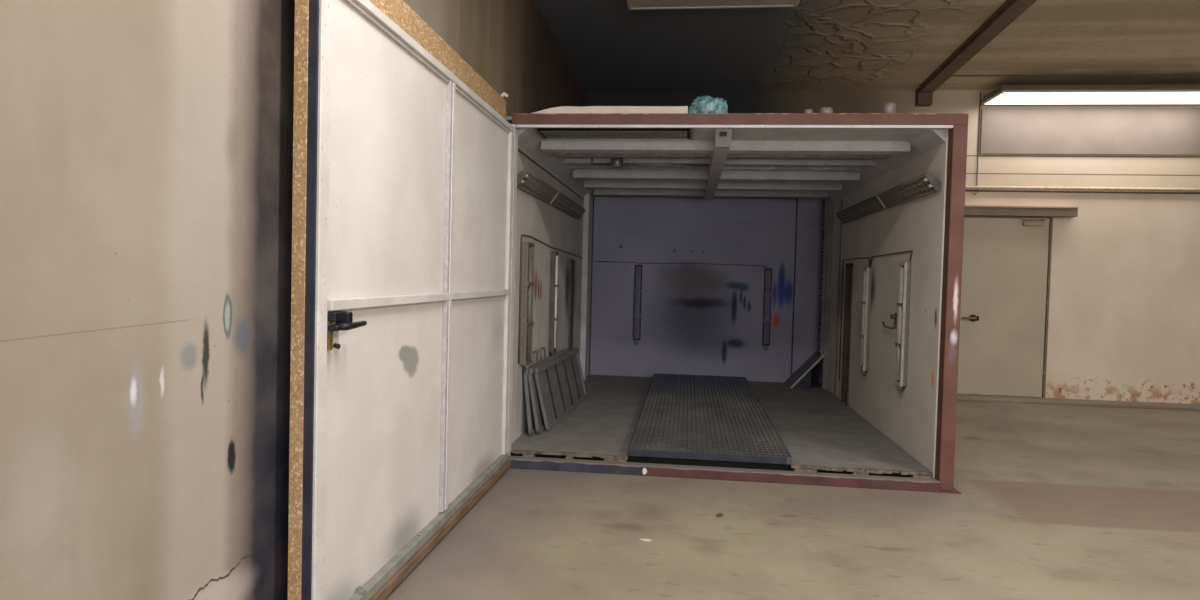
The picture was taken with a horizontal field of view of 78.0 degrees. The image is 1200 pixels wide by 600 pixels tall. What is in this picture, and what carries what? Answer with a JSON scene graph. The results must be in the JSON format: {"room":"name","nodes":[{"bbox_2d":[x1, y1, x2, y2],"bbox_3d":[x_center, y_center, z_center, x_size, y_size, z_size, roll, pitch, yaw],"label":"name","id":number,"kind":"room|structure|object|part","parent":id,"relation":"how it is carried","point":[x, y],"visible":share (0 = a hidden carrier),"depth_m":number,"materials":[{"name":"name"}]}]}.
{"room":"industrial workshop","nodes":[
{"label":"industrial workshop","id":0,"kind":"room"},
{"bbox_2d":[0,0,583,599],"bbox_3d":[-1.148,-0.643,3.130,0.200,3.830,13.920,2,2,7],"label":"wall","id":1,"kind":"structure","parent":0,"point":[146,146],"depth_m":1.99,"materials":[{"name":"paint"}]},
{"bbox_2d":[369,400,1199,599],"bbox_3d":[4.936,1.548,2.472,12.560,0.200,13.920,2,2,7],"label":"floor","id":2,"kind":"structure","parent":0,"point":[1055,502],"depth_m":4.17,"materials":[{"name":"concrete"}]},
{"bbox_2d":[288,0,967,599],"bbox_3d":[0.960,-0.103,6.019,3.238,2.673,7.300,2,2,7],"label":"booth","id":3,"kind":"object","parent":2,"relation":"on","point":[410,215],"visible":0.99,"depth_m":5.13,"materials":[{"name":"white metal"}]},
{"bbox_3d":[-0.922,0.095,2.743,0.051,0.028,0.168,2,2,7],"label":"lever handle","id":4,"kind":"part","parent":3,"relation":"part of","materials":[{"name":"black plastic"}]},
{"bbox_3d":[-0.852,-0.002,3.967,0.030,2.390,2.765,2,2,7],"label":"door","id":5,"kind":"part","parent":3,"relation":"part of","materials":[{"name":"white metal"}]},
{"bbox_3d":[-0.821,-0.018,3.975,0.028,0.040,2.640,2,2,7],"label":"rail","id":6,"kind":"part","parent":3,"relation":"part of","materials":[{"name":"white metal"}]},
{"bbox_3d":[-0.846,1.173,4.000,0.042,0.050,2.765,2,2,7],"label":"rail","id":7,"kind":"part","parent":3,"relation":"part of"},
{"bbox_3d":[-0.792,-1.173,3.926,0.030,0.055,2.765,2,2,7],"label":"rail","id":8,"kind":"part","parent":3,"relation":"part of","materials":[{"name":"white metal"}]},
{"bbox_3d":[-0.648,-0.024,5.395,0.020,2.474,0.100,2,2,7],"label":"frame post","id":9,"kind":"part","parent":3,"relation":"part of","materials":[{"name":"white metal"}]},
{"bbox_2d":[519,242,534,368],"bbox_3d":[-0.582,0.057,5.964,0.063,1.040,0.248,2,2,7],"label":"wall lamp","id":10,"kind":"object","parent":3,"relation":"attached to","point":[528,248],"visible":1,"depth_m":5.86,"materials":[{"name":"white metal"}]},
{"bbox_2d":[523,347,564,436],"bbox_3d":[-0.467,0.749,6.766,0.095,0.651,1.660,2,2,8],"label":"rack","id":11,"kind":"object","parent":3,"relation":"on","point":[530,418],"visible":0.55,"depth_m":5.97,"materials":[{"name":"grey metal"}]},
{"bbox_3d":[-0.558,0.489,6.322,0.018,0.109,0.188,-5,1,8],"label":"handle","id":12,"kind":"part","parent":11,"relation":"part of","materials":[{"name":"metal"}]},
{"bbox_3d":[-0.512,0.481,6.639,0.018,0.109,0.188,-5,1,8],"label":"handle","id":13,"kind":"part","parent":11,"relation":"part of","materials":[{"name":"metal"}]},
{"bbox_2d":[528,349,569,434],"bbox_3d":[-0.421,0.801,6.873,0.118,0.543,1.720,2,2,8],"label":"rack","id":14,"kind":"object","parent":3,"relation":"on","point":[537,412],"visible":0.35,"depth_m":6.14,"materials":[{"name":"grey metal"}]},
{"bbox_2d":[518,234,582,363],"bbox_3d":[-0.425,-0.057,7.470,0.010,1.021,3.406,2,2,7],"label":"cable","id":15,"kind":"object","parent":3,"relation":"attached to","point":[522,235],"visible":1,"depth_m":5.79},
{"bbox_2d":[517,168,585,218],"bbox_3d":[-0.399,-0.952,7.041,0.116,0.142,3.162,2,2,7],"label":"lamp","id":16,"kind":"object","parent":3,"relation":"attached to","point":[528,182],"visible":0.99,"depth_m":6.43,"materials":[{"name":"grey metal"}]},
{"bbox_2d":[548,251,558,355],"bbox_3d":[-0.444,0.049,7.136,0.063,1.030,0.168,2,2,7],"label":"wall lamp","id":17,"kind":"object","parent":3,"relation":"attached to","point":[554,255],"visible":0.91,"depth_m":7.06,"materials":[{"name":"white metal"}]},
{"bbox_2d":[534,348,586,430],"bbox_3d":[-0.347,0.804,7.072,0.150,0.528,1.850,2,2,9],"label":"rack","id":18,"kind":"object","parent":3,"relation":"on","point":[560,384],"visible":0.94,"depth_m":6.88,"materials":[{"name":"grey metal"}]},
{"bbox_2d":[568,260,574,349],"bbox_3d":[-0.328,0.288,8.363,0.020,1.480,0.250,2,2,7],"label":"channel","id":19,"kind":"object","parent":3,"relation":"attached to","point":[572,262],"visible":0.58,"depth_m":8.29,"materials":[{"name":"grey metal"}]},
{"bbox_3d":[-0.187,-0.167,9.235,0.070,2.340,0.120,2,2,7],"label":"post","id":20,"kind":"part","parent":3,"relation":"part of","materials":[{"name":"white metal"}]},
{"bbox_3d":[-0.162,-0.155,9.540,0.030,2.500,0.490,2,2,7],"label":"panel","id":21,"kind":"part","parent":3,"relation":"part of","materials":[{"name":"paint"}]},
{"bbox_2d":[533,106,687,112],"bbox_3d":[0.075,-1.353,5.438,1.130,0.057,0.370,2,2,7],"label":"sheet","id":22,"kind":"object","parent":3,"relation":"on","point":[562,109],"visible":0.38,"depth_m":5.25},
{"bbox_2d":[534,128,692,139],"bbox_3d":[0.111,-1.235,5.508,1.150,0.025,0.330,2,2,7],"label":"vent","id":23,"kind":"object","parent":3,"relation":"attached to","point":[609,133],"depth_m":5.45,"materials":[{"name":"black metal"}]},
{"bbox_2d":[633,265,641,344],"bbox_3d":[0.494,0.064,9.685,0.093,1.045,0.060,2,2,7],"label":"wall lamp","id":24,"kind":"object","parent":3,"relation":"attached to","point":[638,268],"visible":1,"depth_m":9.67,"materials":[{"name":"grey metal"}]},
{"bbox_2d":[594,261,767,267],"bbox_3d":[1.036,-0.463,9.626,2.251,0.040,0.012,2,2,7],"label":"cable","id":25,"kind":"object","parent":3,"relation":"attached to","point":[594,261],"visible":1,"depth_m":9.62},
{"bbox_2d":[688,96,727,112],"bbox_3d":[0.772,-1.382,5.310,0.294,0.157,0.228,2,2,7],"label":"plastic bag","id":26,"kind":"object","parent":3,"relation":"on","point":[704,104],"visible":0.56,"depth_m":5.23,"materials":[{"name":"teal plastic"}]},
{"bbox_2d":[628,373,791,464],"bbox_3d":[1.038,1.064,7.477,1.169,0.053,4.332,2,2,7],"label":"floor grate","id":27,"kind":"object","parent":3,"relation":"on","point":[699,417],"depth_m":6.40,"materials":[{"name":"metal"}]},
{"bbox_3d":[0.807,1.221,5.223,3.020,0.070,0.090,2,2,7],"label":"sill","id":28,"kind":"part","parent":3,"relation":"part of","materials":[{"name":"paint"}]},
{"bbox_3d":[0.919,-1.236,5.487,3.000,0.020,0.520,2,2,7],"label":"ceiling panel","id":29,"kind":"part","parent":3,"relation":"part of","materials":[{"name":"white metal"}]},
{"bbox_3d":[0.919,-1.254,5.174,3.113,0.078,0.100,2,2,7],"label":"rail","id":30,"kind":"part","parent":3,"relation":"part of","materials":[{"name":"red metal"}]},
{"bbox_2d":[762,268,771,349],"bbox_3d":[2.142,0.120,9.491,0.093,1.050,0.060,2,2,7],"label":"wall lamp","id":31,"kind":"object","parent":3,"relation":"attached to","point":[768,271],"visible":1,"depth_m":9.47,"materials":[{"name":"grey metal"}]},
{"bbox_2d":[784,351,824,389],"bbox_3d":[2.530,0.852,9.202,0.392,0.445,0.545,2,2,7],"label":"ramp","id":32,"kind":"object","parent":3,"relation":"on","point":[811,367],"visible":0.98,"depth_m":9.15,"materials":[{"name":"grey metal"}]},
{"bbox_2d":[804,109,812,112],"bbox_3d":[1.461,-1.307,5.199,0.059,0.052,0.060,2,2,7],"label":"tin can","id":33,"kind":"object","parent":3,"relation":"on","point":[805,110],"visible":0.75,"depth_m":5.17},
{"bbox_2d":[818,107,832,112],"bbox_3d":[1.582,-1.310,5.195,0.094,0.064,0.096,2,2,7],"label":"tin can","id":34,"kind":"object","parent":3,"relation":"on","point":[823,109],"visible":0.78,"depth_m":5.15,"materials":[{"name":"grey metal"}]},
{"bbox_3d":[2.803,-0.084,9.024,0.120,2.340,0.080,2,2,7],"label":"post","id":35,"kind":"part","parent":3,"relation":"part of","materials":[{"name":"grey metal"}]},
{"bbox_2d":[860,267,871,375],"bbox_3d":[2.532,0.211,7.070,0.063,1.040,0.138,2,2,7],"label":"wall lamp","id":36,"kind":"object","parent":3,"relation":"attached to","point":[867,272],"visible":1,"depth_m":7.01,"materials":[{"name":"white plastic"}]},
{"bbox_2d":[839,250,912,380],"bbox_3d":[2.549,0.260,7.022,0.012,1.365,2.546,2,2,7],"label":"cable","id":37,"kind":"object","parent":3,"relation":"attached to","point":[911,251],"visible":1,"depth_m":8.26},
{"bbox_2d":[836,171,941,223],"bbox_3d":[2.494,-0.868,6.700,0.116,0.142,3.162,2,2,7],"label":"lamp","id":38,"kind":"object","parent":3,"relation":"attached to","point":[927,183],"visible":1,"depth_m":6.06,"materials":[{"name":"grey metal"}]},
{"bbox_2d":[882,102,895,112],"bbox_3d":[2.010,-1.315,5.154,0.083,0.099,0.084,2,2,7],"label":"tin can","id":39,"kind":"object","parent":3,"relation":"on","point":[887,107],"visible":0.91,"depth_m":5.12,"materials":[{"name":"grey metal"}]},
{"bbox_2d":[882,313,896,329],"bbox_3d":[2.444,0.173,6.251,0.051,0.137,0.335,2,2,7],"label":"wall hook","id":40,"kind":"object","parent":3,"relation":"attached to","point":[893,316],"visible":0.9,"depth_m":6.11,"materials":[{"name":"grey metal"}]},
{"bbox_2d":[895,262,910,392],"bbox_3d":[2.390,0.221,5.858,0.063,1.030,0.158,2,2,7],"label":"wall lamp","id":41,"kind":"object","parent":3,"relation":"attached to","point":[904,282],"visible":1,"depth_m":5.79,"materials":[{"name":"white plastic"}]},
{"bbox_3d":[2.352,1.296,5.067,0.170,0.008,0.160,2,2,7],"label":"foot plate","id":42,"kind":"part","parent":3,"relation":"part of","materials":[{"name":"red metal"}]},
{"bbox_3d":[2.386,0.060,5.038,0.093,2.466,0.100,2,2,7],"label":"frame post","id":43,"kind":"part","parent":3,"relation":"part of","materials":[{"name":"red metal"}]},
{"bbox_2d":[534,0,1199,91],"bbox_3d":[5.038,-2.479,2.345,12.560,0.200,13.920,2,2,7],"label":"ceiling","id":44,"kind":"structure","parent":0,"point":[814,45],"depth_m":7.53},
{"bbox_2d":[627,0,799,9],"bbox_3d":[0.943,-2.556,6.182,1.440,0.095,0.420,2,2,7],"label":"ceiling light","id":45,"kind":"object","parent":44,"relation":"attached to","point":[632,4],"visible":1,"depth_m":6.31,"materials":[{"name":"grey metal"}]},
{"bbox_2d":[915,0,1036,106],"bbox_3d":[2.953,-2.339,2.595,0.220,0.200,13.542,2,2,9],"label":"ceiling beam","id":46,"kind":"structure","parent":44,"relation":"attached to","point":[1010,10],"depth_m":7.36,"materials":[{"name":"brown wood"}]},
{"bbox_2d":[972,91,980,194],"bbox_3d":[4.669,-1.941,9.182,0.070,1.285,0.050,2,2,7],"label":"cable","id":47,"kind":"object","parent":44,"relation":"hanging from","point":[980,91],"visible":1,"depth_m":9.19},
{"bbox_2d":[952,74,1199,75],"bbox_3d":[6.176,-2.533,8.320,4.300,0.012,0.015,2,2,7],"label":"trim","id":48,"kind":"structure","parent":44,"relation":"attached to","point":[1043,74],"depth_m":8.41,"materials":[{"name":"brown wood"}]},
{"bbox_2d":[981,82,1199,104],"bbox_3d":[5.912,-2.457,8.669,2.520,0.198,0.620,2,2,7],"label":"ceiling light","id":49,"kind":"object","parent":44,"relation":"attached to","point":[1010,94],"visible":1,"depth_m":8.55,"materials":[{"name":"white plastic"}]},
{"bbox_3d":[5.910,-2.371,8.671,2.520,0.020,0.620,2,2,7],"label":"frame","id":50,"kind":"part","parent":49,"relation":"part of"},
{"bbox_2d":[986,92,1199,103],"bbox_3d":[5.910,-2.367,8.672,2.460,0.018,0.560,2,2,7],"label":"diffuser","id":51,"kind":"object","parent":49,"relation":"attached to","point":[997,97],"depth_m":8.67,"materials":[{"name":"white plastic"}]},
{"bbox_2d":[584,90,1199,403],"bbox_3d":[5.793,-0.660,9.218,12.160,3.830,0.200,2,2,7],"label":"wall","id":52,"kind":"structure","parent":0,"point":[1124,321],"depth_m":9.08,"materials":[{"name":"paint"}]},
{"bbox_2d":[957,216,1052,397],"bbox_3d":[4.956,0.086,9.177,1.170,2.300,0.120,2,2,7],"label":"door","id":53,"kind":"structure","parent":52,"relation":"in","point":[1006,275],"depth_m":9.19,"materials":[{"name":"beige paint"}]},
{"bbox_3d":[4.598,0.226,9.207,0.200,0.090,0.083,2,2,7],"label":"handle","id":54,"kind":"part","parent":53,"relation":"part of","materials":[{"name":"black plastic"}]},
{"bbox_2d":[964,205,1077,217],"bbox_3d":[4.537,-1.107,9.178,2.530,0.122,0.150,2,2,7],"label":"trim","id":55,"kind":"structure","parent":52,"relation":"attached to","point":[970,210],"depth_m":9.04,"materials":[{"name":"brown wood"}]},
{"bbox_2d":[957,394,1199,410],"bbox_3d":[5.200,1.228,9.090,4.400,0.035,0.300,2,2,7],"label":"trim","id":56,"kind":"structure","parent":52,"relation":"attached to","point":[1009,399],"depth_m":8.95,"materials":[{"name":"concrete"}]},
{"bbox_2d":[965,190,1199,193],"bbox_3d":[5.974,-1.321,9.046,5.800,0.023,0.024,2,2,7],"label":"conduit pipe","id":57,"kind":"object","parent":52,"relation":"attached to","point":[965,190],"visible":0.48,"depth_m":9.04,"materials":[{"name":"beige metal"}]},
{"bbox_2d":[965,186,1199,191],"bbox_3d":[6.090,-1.357,9.034,5.830,0.046,0.046,2,2,7],"label":"conduit","id":58,"kind":"object","parent":52,"relation":"attached to","point":[966,187],"visible":0.64,"depth_m":9.04,"materials":[{"name":"beige metal"}]},
{"bbox_2d":[980,108,1199,154],"bbox_3d":[6.004,-2.055,9.037,2.580,0.560,0.030,2,2,7],"label":"wall panel","id":59,"kind":"object","parent":52,"relation":"attached to","point":[1044,131],"visible":1,"depth_m":9.02,"materials":[{"name":"beige paint"}]}
]}

